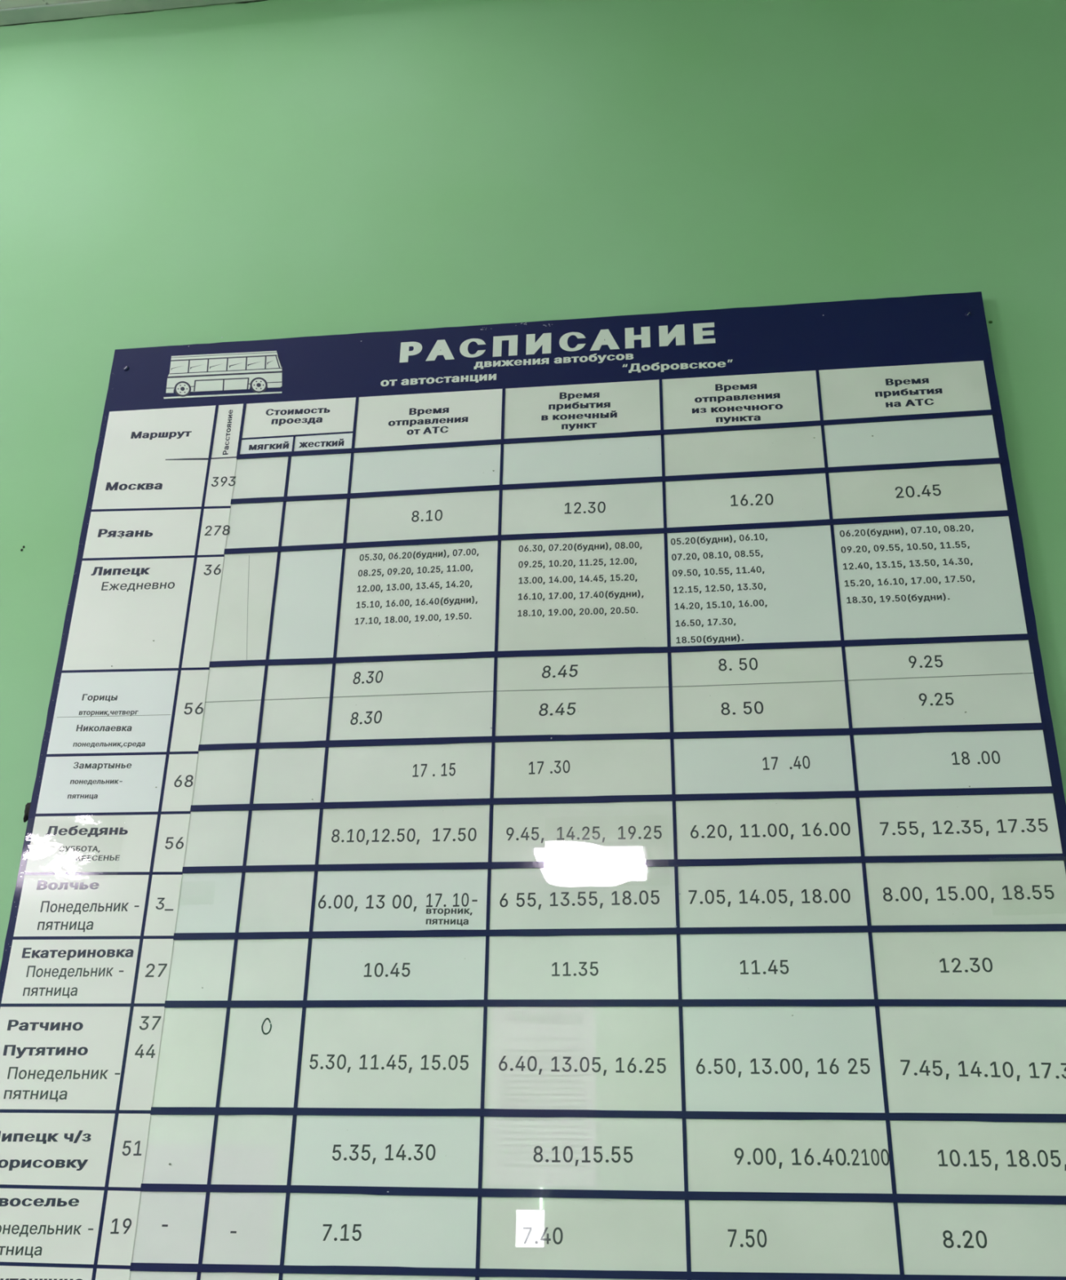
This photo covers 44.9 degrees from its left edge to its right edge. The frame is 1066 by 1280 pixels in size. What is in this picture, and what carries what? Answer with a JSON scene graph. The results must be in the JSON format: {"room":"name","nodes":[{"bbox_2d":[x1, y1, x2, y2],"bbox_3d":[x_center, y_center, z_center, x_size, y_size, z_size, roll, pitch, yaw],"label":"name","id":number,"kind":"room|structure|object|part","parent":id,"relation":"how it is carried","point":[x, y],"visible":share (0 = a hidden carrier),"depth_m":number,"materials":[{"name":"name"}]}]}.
{"room":"station hall","nodes":[
{"label":"station hall","id":0,"kind":"room"},
{"bbox_2d":[0,0,88,8],"bbox_3d":[-0.814,-2.466,-0.769,7.600,0.100,6.500,-2,-25,7],"label":"ceiling","id":1,"kind":"structure","parent":0,"point":[4,4],"depth_m":2.15,"materials":[{"name":"white paint"}]},
{"bbox_2d":[0,0,1065,968],"bbox_3d":[-0.438,0.466,1.513,7.800,3.502,0.150,-2,-25,7],"label":"wall","id":2,"kind":"structure","parent":0,"point":[268,169],"depth_m":1.89,"materials":[{"name":"green paint"}]},
{"bbox_2d":[0,0,266,26],"bbox_3d":[-0.423,-1.067,2.122,7.600,0.008,0.029,-2,-25,7],"label":"trim","id":3,"kind":"structure","parent":2,"relation":"attached to","point":[77,10],"depth_m":2.16,"materials":[{"name":"paint"}]},
{"bbox_2d":[0,291,1065,1279],"bbox_3d":[-0.012,0.163,1.503,1.201,1.337,0.021,-2,-25,7],"label":"board","id":4,"kind":"object","parent":2,"relation":"attached to","point":[579,798],"visible":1,"depth_m":1.47,"materials":[{"name":"blue"}]},
{"bbox_2d":[23,802,31,822],"bbox_3d":[-0.606,0.206,1.567,0.021,0.033,0.012,-2,-25,7],"label":"scrap","id":5,"kind":"object","parent":4,"relation":"attached to","point":[27,809],"visible":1,"depth_m":1.56,"materials":[{"name":"black"}]},
{"bbox_3d":[-0.359,-0.260,1.740,0.072,0.028,0.001,-2,-25,7],"label":"header plate","id":6,"kind":"part","parent":4,"relation":"part of","materials":[{"name":"plastic"}]},
{"bbox_3d":[-0.318,-0.302,1.754,0.154,0.056,0.001,-2,-25,7],"label":"header plate","id":7,"kind":"part","parent":4,"relation":"part of","materials":[{"name":"plastic"}]},
{"bbox_3d":[-0.281,-0.263,1.731,0.079,0.028,0.001,-2,-25,7],"label":"header plate","id":8,"kind":"part","parent":4,"relation":"part of","materials":[{"name":"plastic"}]},
{"bbox_3d":[-0.140,-0.295,1.726,0.197,0.086,0.001,-2,-25,7],"label":"header plate","id":9,"kind":"part","parent":4,"relation":"part of","materials":[{"name":"plastic"}]},
{"bbox_3d":[0.064,-0.303,1.702,0.205,0.084,0.001,-2,-25,7],"label":"header plate","id":10,"kind":"part","parent":4,"relation":"part of","materials":[{"name":"white plastic"}]},
{"bbox_3d":[0.269,-0.310,1.678,0.200,0.084,0.001,-2,-25,7],"label":"header plate","id":11,"kind":"part","parent":4,"relation":"part of","materials":[{"name":"white plastic"}]},
{"bbox_3d":[0.475,-0.318,1.654,0.208,0.082,0.001,-2,-25,7],"label":"header plate","id":12,"kind":"part","parent":4,"relation":"part of","materials":[{"name":"white plastic"}]}
]}

